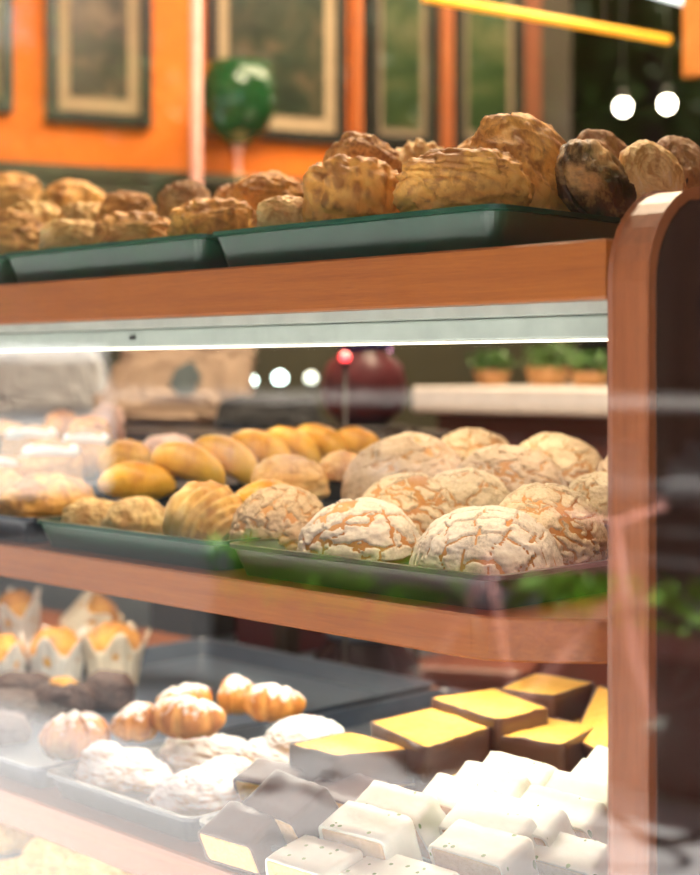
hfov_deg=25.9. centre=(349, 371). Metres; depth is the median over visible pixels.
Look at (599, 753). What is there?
cake slice
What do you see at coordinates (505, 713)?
cake slice
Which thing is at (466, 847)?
cake slice
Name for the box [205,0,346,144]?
framed picture
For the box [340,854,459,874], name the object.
cake slice
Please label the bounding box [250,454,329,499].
roll
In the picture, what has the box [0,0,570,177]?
wall
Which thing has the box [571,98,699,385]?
wall
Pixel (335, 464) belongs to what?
roll
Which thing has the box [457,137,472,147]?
bread
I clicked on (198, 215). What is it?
bread
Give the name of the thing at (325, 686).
tray
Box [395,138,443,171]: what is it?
bread
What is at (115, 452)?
roll
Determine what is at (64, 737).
croissant
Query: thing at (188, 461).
roll
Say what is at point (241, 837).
cake slice
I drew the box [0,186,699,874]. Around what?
display case
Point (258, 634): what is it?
crate
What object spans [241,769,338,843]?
cake slice
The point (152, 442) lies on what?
bun
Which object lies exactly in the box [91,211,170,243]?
bread
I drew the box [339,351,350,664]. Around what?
lamp
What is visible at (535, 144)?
bread
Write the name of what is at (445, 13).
trim
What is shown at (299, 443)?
roll
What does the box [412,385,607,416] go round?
countertop
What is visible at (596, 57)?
window
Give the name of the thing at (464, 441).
concha
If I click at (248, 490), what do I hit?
roll
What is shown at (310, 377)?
lamp
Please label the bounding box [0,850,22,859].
insert
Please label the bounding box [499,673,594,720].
cake slice
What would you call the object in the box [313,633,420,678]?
round pot
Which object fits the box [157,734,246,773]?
bread
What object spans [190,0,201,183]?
support pole
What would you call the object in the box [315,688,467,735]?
tray
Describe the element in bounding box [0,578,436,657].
shelf
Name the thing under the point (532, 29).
trim
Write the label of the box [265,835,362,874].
cake slice
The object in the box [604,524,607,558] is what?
insert
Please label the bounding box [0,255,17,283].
tray
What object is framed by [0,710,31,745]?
pastry
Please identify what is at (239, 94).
goblet
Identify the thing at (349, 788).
cake slice
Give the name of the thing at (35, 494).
roll
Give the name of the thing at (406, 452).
concha
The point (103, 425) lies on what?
bun
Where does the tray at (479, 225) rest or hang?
on the display case
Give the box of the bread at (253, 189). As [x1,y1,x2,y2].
[230,170,303,211]
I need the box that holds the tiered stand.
[324,424,418,666]
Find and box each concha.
[229,484,324,550]
[297,497,420,563]
[341,432,461,499]
[361,472,453,535]
[409,505,563,574]
[433,468,509,510]
[441,427,508,461]
[455,444,567,492]
[499,482,607,564]
[519,432,601,485]
[568,471,607,523]
[596,456,607,471]
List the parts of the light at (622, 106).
cord, bulb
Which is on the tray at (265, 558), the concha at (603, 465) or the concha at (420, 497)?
the concha at (420, 497)
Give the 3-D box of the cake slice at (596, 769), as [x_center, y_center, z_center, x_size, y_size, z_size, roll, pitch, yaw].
[0.243,0.405,1.459,0.057,0.063,0.061,0,0,-44]
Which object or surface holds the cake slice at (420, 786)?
on the tray at (204, 820)
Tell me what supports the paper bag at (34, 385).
on the rack
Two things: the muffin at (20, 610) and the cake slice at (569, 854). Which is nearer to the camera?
the cake slice at (569, 854)
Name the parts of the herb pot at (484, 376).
pot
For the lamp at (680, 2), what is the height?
0.846 m
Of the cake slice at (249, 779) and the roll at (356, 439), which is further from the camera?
the roll at (356, 439)
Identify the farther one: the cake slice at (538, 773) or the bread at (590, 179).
the cake slice at (538, 773)
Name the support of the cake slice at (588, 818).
on the insert
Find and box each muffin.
[0,587,40,644]
[0,633,33,673]
[19,626,85,680]
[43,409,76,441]
[59,591,122,634]
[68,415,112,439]
[79,621,150,685]
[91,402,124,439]
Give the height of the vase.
0.140 m
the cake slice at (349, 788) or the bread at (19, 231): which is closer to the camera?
the cake slice at (349, 788)
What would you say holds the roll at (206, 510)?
on the tray at (168, 549)
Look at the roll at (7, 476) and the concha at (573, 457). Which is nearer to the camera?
the concha at (573, 457)
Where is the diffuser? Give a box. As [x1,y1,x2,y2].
[0,339,607,351]
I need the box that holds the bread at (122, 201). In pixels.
[97,190,156,220]
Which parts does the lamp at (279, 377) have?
bulb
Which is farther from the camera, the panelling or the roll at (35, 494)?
the panelling
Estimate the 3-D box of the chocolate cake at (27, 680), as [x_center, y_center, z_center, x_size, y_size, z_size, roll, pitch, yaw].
[-0.460,0.440,2.139,0.088,0.039,0.074,0,0,-2]
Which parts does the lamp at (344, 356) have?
bulb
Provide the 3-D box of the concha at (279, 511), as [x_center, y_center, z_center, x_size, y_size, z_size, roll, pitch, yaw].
[-0.069,0.149,1.532,0.106,0.072,0.102,0,0,23]
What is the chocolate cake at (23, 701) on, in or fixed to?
on the tray at (325, 686)
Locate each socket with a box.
[618,89,627,100]
[662,86,671,97]
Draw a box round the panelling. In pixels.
[0,174,578,578]
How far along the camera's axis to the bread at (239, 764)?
1.62 m
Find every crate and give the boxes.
[151,602,235,638]
[236,618,327,653]
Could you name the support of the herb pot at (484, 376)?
on the counter at (517, 414)
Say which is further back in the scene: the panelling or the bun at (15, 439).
the panelling
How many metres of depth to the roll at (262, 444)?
1.85 m
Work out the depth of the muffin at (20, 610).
2.41 m
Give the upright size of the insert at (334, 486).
0.065 m
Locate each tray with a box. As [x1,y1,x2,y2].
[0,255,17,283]
[0,507,165,542]
[0,638,434,788]
[5,234,227,282]
[37,517,260,570]
[47,722,275,841]
[199,813,431,871]
[213,204,621,266]
[229,538,607,609]
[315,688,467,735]
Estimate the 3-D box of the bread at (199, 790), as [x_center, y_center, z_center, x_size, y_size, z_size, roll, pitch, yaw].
[-0.155,0.436,1.573,0.109,0.054,0.083,0,0,0]
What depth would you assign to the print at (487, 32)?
4.48 m
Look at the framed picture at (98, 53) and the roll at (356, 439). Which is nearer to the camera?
the roll at (356, 439)
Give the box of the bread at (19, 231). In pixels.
[0,209,43,254]
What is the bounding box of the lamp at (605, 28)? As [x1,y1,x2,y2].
[422,0,671,44]
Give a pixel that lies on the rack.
(52, 597)
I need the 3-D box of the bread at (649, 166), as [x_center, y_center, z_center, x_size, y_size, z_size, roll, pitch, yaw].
[0.277,-0.175,1.391,0.078,0.076,0.040,0,0,-24]
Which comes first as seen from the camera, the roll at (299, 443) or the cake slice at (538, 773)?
the cake slice at (538, 773)
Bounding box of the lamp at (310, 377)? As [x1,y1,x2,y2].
[305,372,316,397]
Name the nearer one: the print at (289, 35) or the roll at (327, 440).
the roll at (327, 440)
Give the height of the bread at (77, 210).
0.056 m
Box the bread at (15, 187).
[0,172,43,209]
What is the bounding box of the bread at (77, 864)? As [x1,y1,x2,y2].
[61,852,127,874]
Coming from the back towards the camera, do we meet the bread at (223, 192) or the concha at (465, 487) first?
the bread at (223, 192)
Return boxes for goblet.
[202,58,275,176]
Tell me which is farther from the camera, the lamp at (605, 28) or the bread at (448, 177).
the lamp at (605, 28)
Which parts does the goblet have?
stem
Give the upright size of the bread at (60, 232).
0.048 m
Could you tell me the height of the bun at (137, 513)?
0.054 m
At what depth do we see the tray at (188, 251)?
1.57 m
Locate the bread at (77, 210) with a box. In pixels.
[57,201,100,222]
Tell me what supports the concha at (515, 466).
on the insert at (605, 525)
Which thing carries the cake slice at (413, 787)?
on the tray at (204, 820)
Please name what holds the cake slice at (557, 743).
on the cake slice
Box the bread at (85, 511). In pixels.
[61,497,113,526]
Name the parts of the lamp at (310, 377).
bulb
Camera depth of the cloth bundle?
2.89 m
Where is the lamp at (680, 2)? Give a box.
[665,0,682,4]
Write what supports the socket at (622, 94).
attached to the light at (622, 106)
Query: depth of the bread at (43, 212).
1.95 m
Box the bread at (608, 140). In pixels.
[576,129,627,158]
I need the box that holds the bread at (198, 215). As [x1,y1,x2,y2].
[166,197,256,235]
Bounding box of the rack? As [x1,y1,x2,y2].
[0,416,449,687]
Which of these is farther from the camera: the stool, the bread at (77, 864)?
the stool
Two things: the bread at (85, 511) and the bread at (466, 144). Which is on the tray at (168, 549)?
the bread at (85, 511)
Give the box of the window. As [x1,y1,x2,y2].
[571,0,699,116]
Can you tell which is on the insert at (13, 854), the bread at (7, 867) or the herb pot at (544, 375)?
the bread at (7, 867)
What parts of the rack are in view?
leg, leg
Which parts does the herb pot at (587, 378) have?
pot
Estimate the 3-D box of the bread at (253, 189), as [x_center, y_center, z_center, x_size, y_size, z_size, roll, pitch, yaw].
[-0.089,-0.186,1.648,0.083,0.066,0.081,0,0,-45]
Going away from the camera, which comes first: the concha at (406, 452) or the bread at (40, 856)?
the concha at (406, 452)
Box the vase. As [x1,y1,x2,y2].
[320,345,407,425]
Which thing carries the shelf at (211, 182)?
attached to the panelling
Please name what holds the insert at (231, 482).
on the tray at (12, 528)
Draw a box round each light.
[616,0,629,114]
[660,1,673,111]
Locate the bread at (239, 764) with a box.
[202,755,252,773]
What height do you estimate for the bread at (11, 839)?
0.079 m
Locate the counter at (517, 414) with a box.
[412,385,607,690]
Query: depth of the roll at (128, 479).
1.75 m
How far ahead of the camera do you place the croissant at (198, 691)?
1.85 m
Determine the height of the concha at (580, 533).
0.078 m
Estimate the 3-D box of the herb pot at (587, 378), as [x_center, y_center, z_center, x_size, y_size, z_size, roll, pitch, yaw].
[0.523,-0.009,3.284,0.106,0.081,0.115,0,0,9]
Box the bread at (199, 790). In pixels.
[145,762,241,815]
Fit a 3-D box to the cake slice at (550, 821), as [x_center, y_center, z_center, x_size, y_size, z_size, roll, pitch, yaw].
[0.154,0.410,1.349,0.058,0.062,0.091,0,0,-44]
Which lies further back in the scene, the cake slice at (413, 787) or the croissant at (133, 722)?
the croissant at (133, 722)
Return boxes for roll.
[0,466,22,497]
[0,473,96,516]
[96,439,150,474]
[97,460,175,498]
[150,441,225,484]
[162,480,241,540]
[193,435,257,484]
[230,429,291,463]
[235,479,287,502]
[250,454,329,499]
[266,426,321,464]
[296,423,348,457]
[319,450,356,480]
[337,426,379,453]
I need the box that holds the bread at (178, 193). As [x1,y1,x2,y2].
[157,180,210,219]
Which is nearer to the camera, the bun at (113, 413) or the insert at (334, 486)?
the insert at (334, 486)
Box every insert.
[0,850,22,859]
[83,475,237,506]
[234,481,341,506]
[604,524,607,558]
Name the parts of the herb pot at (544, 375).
pot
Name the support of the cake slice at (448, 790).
on the insert
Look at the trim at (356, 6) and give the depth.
4.29 m
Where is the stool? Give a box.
[419,653,544,686]
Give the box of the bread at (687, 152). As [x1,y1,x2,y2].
[656,135,699,188]
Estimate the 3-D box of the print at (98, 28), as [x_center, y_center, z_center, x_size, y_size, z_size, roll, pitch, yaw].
[-0.657,-0.962,3.985,0.154,0.487,0.002,0,0,-25]
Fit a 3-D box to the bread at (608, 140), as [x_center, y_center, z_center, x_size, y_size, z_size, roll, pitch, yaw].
[0.243,-0.195,1.452,0.081,0.075,0.030,0,0,-32]
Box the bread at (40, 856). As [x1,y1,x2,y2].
[17,837,75,874]
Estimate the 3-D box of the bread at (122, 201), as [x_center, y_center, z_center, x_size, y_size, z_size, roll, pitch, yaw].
[-0.273,-0.187,1.861,0.066,0.071,0.077,0,0,-45]
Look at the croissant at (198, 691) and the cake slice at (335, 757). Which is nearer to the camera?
the cake slice at (335, 757)
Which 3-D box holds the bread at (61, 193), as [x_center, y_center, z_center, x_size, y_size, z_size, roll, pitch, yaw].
[-0.386,-0.229,2.120,0.096,0.078,0.095,0,0,-45]
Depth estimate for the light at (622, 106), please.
4.59 m
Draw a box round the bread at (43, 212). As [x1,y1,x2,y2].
[5,199,60,224]
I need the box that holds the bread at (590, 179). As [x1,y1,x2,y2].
[555,139,636,217]
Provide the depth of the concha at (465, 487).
1.51 m
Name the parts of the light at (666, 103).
cord, bulb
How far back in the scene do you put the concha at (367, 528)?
1.39 m
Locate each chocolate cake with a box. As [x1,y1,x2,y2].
[0,670,52,691]
[0,688,39,723]
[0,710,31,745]
[35,676,94,721]
[86,669,135,710]
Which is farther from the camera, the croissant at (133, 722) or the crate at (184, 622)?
the crate at (184, 622)
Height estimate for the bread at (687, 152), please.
0.075 m
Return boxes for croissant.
[38,710,110,761]
[110,701,157,741]
[150,694,225,738]
[156,683,212,702]
[217,674,254,714]
[242,683,305,721]
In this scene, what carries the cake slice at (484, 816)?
on the tray at (204, 820)
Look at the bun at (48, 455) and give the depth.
1.94 m
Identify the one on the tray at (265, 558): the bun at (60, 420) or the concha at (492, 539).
the concha at (492, 539)
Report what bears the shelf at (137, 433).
attached to the rack
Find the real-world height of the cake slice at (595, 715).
0.069 m
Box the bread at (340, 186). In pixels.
[302,154,398,221]
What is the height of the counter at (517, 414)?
1.318 m
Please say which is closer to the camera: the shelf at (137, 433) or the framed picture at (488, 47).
the shelf at (137, 433)
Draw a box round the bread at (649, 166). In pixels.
[619,139,686,199]
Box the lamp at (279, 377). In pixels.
[274,372,285,395]
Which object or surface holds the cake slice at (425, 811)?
on the tray at (204, 820)
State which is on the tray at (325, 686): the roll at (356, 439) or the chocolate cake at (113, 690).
the chocolate cake at (113, 690)
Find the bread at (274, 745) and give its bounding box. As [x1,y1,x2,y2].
[236,714,343,762]
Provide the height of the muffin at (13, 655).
0.091 m
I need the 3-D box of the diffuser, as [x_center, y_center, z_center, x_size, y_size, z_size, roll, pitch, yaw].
[-0.643,-0.025,2.055,0.028,0.001,2.480,0,0,-45]
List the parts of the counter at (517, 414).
panel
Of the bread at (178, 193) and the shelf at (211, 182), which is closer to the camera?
the bread at (178, 193)
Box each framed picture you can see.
[0,0,13,113]
[45,0,151,128]
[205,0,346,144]
[366,0,437,146]
[454,0,523,147]
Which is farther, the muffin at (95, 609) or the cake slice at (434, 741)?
the muffin at (95, 609)
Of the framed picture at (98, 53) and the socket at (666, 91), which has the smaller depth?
the framed picture at (98, 53)
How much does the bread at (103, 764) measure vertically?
0.061 m
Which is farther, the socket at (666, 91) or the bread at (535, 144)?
the socket at (666, 91)
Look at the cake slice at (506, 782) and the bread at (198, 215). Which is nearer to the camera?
the cake slice at (506, 782)
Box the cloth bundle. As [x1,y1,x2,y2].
[213,395,329,429]
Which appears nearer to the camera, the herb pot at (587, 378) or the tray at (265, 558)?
the tray at (265, 558)
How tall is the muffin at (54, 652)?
0.099 m
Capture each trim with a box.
[0,161,302,181]
[350,0,362,132]
[438,4,453,148]
[524,0,540,120]
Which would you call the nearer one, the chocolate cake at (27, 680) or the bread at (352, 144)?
the bread at (352, 144)
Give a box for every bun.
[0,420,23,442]
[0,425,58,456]
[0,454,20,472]
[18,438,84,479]
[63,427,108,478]
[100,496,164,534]
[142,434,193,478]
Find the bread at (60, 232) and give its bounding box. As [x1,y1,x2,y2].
[38,218,95,249]
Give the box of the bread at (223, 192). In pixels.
[213,182,236,198]
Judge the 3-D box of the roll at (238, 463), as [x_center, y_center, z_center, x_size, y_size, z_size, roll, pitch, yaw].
[-0.151,0.106,1.819,0.091,0.062,0.040,0,0,13]
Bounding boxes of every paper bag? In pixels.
[0,350,107,420]
[92,348,257,425]
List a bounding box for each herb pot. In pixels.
[467,349,514,385]
[516,342,577,385]
[568,349,607,386]
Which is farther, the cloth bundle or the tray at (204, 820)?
the cloth bundle
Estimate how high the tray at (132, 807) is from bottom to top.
0.028 m
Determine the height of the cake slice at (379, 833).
0.064 m
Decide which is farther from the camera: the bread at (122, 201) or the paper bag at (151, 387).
the paper bag at (151, 387)
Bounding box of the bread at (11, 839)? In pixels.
[0,823,36,852]
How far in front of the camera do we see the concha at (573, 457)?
1.63 m
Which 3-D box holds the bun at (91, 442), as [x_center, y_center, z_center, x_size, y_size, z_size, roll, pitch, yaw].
[-0.349,0.107,2.010,0.065,0.069,0.064,0,0,-38]
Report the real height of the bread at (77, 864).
0.077 m
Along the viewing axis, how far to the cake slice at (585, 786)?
1.40 m
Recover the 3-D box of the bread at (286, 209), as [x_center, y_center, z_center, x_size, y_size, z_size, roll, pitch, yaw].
[-0.061,-0.150,1.476,0.063,0.045,0.059,0,0,-15]
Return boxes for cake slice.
[197,801,286,874]
[233,758,304,800]
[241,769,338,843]
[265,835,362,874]
[289,732,413,784]
[314,773,388,806]
[318,801,422,860]
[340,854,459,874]
[355,780,445,860]
[370,706,489,782]
[398,784,416,790]
[412,774,455,791]
[422,773,497,814]
[428,819,538,874]
[431,687,547,751]
[438,800,536,847]
[454,761,531,798]
[479,791,575,846]
[482,751,557,786]
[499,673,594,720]
[500,717,592,771]
[520,785,607,844]
[534,832,607,874]
[545,770,607,809]
[570,758,607,780]
[579,685,607,757]
[586,745,607,761]
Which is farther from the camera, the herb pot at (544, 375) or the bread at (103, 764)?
the herb pot at (544, 375)
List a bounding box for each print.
[70,0,127,99]
[228,0,324,118]
[383,0,420,129]
[468,0,507,130]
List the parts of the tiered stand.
rod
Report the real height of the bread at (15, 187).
0.081 m
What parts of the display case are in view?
panel, panel laminate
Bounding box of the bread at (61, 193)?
[37,178,105,209]
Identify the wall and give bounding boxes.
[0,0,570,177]
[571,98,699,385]
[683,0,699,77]
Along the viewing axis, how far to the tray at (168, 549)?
1.54 m
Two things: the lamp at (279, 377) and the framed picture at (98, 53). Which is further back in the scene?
the framed picture at (98, 53)
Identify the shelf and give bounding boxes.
[0,416,449,442]
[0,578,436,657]
[157,174,302,196]
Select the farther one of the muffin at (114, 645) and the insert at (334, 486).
the muffin at (114, 645)
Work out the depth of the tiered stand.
2.49 m
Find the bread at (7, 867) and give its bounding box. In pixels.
[0,857,19,874]
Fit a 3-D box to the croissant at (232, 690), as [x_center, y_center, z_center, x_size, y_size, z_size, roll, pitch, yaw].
[-0.138,0.395,1.870,0.051,0.048,0.048,0,0,-10]
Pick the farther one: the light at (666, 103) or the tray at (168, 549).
the light at (666, 103)
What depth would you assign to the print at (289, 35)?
4.21 m
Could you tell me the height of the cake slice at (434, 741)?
0.039 m
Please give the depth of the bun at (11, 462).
1.95 m
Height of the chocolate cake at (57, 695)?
0.056 m
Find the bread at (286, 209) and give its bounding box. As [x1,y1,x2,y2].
[256,195,303,226]
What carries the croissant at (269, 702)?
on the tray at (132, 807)
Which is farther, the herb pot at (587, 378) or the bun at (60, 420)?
the herb pot at (587, 378)
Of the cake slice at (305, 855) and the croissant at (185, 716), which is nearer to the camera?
the cake slice at (305, 855)
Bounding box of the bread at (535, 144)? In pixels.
[470,112,569,211]
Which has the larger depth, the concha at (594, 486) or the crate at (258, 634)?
the crate at (258, 634)
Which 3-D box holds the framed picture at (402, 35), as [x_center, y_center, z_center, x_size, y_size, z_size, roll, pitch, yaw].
[0.150,-0.956,4.360,0.216,0.620,0.030,0,0,-25]
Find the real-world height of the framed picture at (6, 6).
0.620 m
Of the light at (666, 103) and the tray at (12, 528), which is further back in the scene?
the light at (666, 103)
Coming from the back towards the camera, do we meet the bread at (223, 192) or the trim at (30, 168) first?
the trim at (30, 168)
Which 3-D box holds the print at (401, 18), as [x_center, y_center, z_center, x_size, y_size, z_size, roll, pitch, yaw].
[0.149,-0.958,4.361,0.120,0.520,0.003,0,0,-25]
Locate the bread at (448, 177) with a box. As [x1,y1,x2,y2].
[392,147,534,211]
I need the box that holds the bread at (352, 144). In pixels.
[323,131,401,173]
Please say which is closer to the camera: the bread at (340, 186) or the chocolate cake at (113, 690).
the bread at (340, 186)
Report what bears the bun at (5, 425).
on the insert
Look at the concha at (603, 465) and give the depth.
1.57 m
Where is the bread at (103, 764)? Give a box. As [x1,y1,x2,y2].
[74,740,172,792]

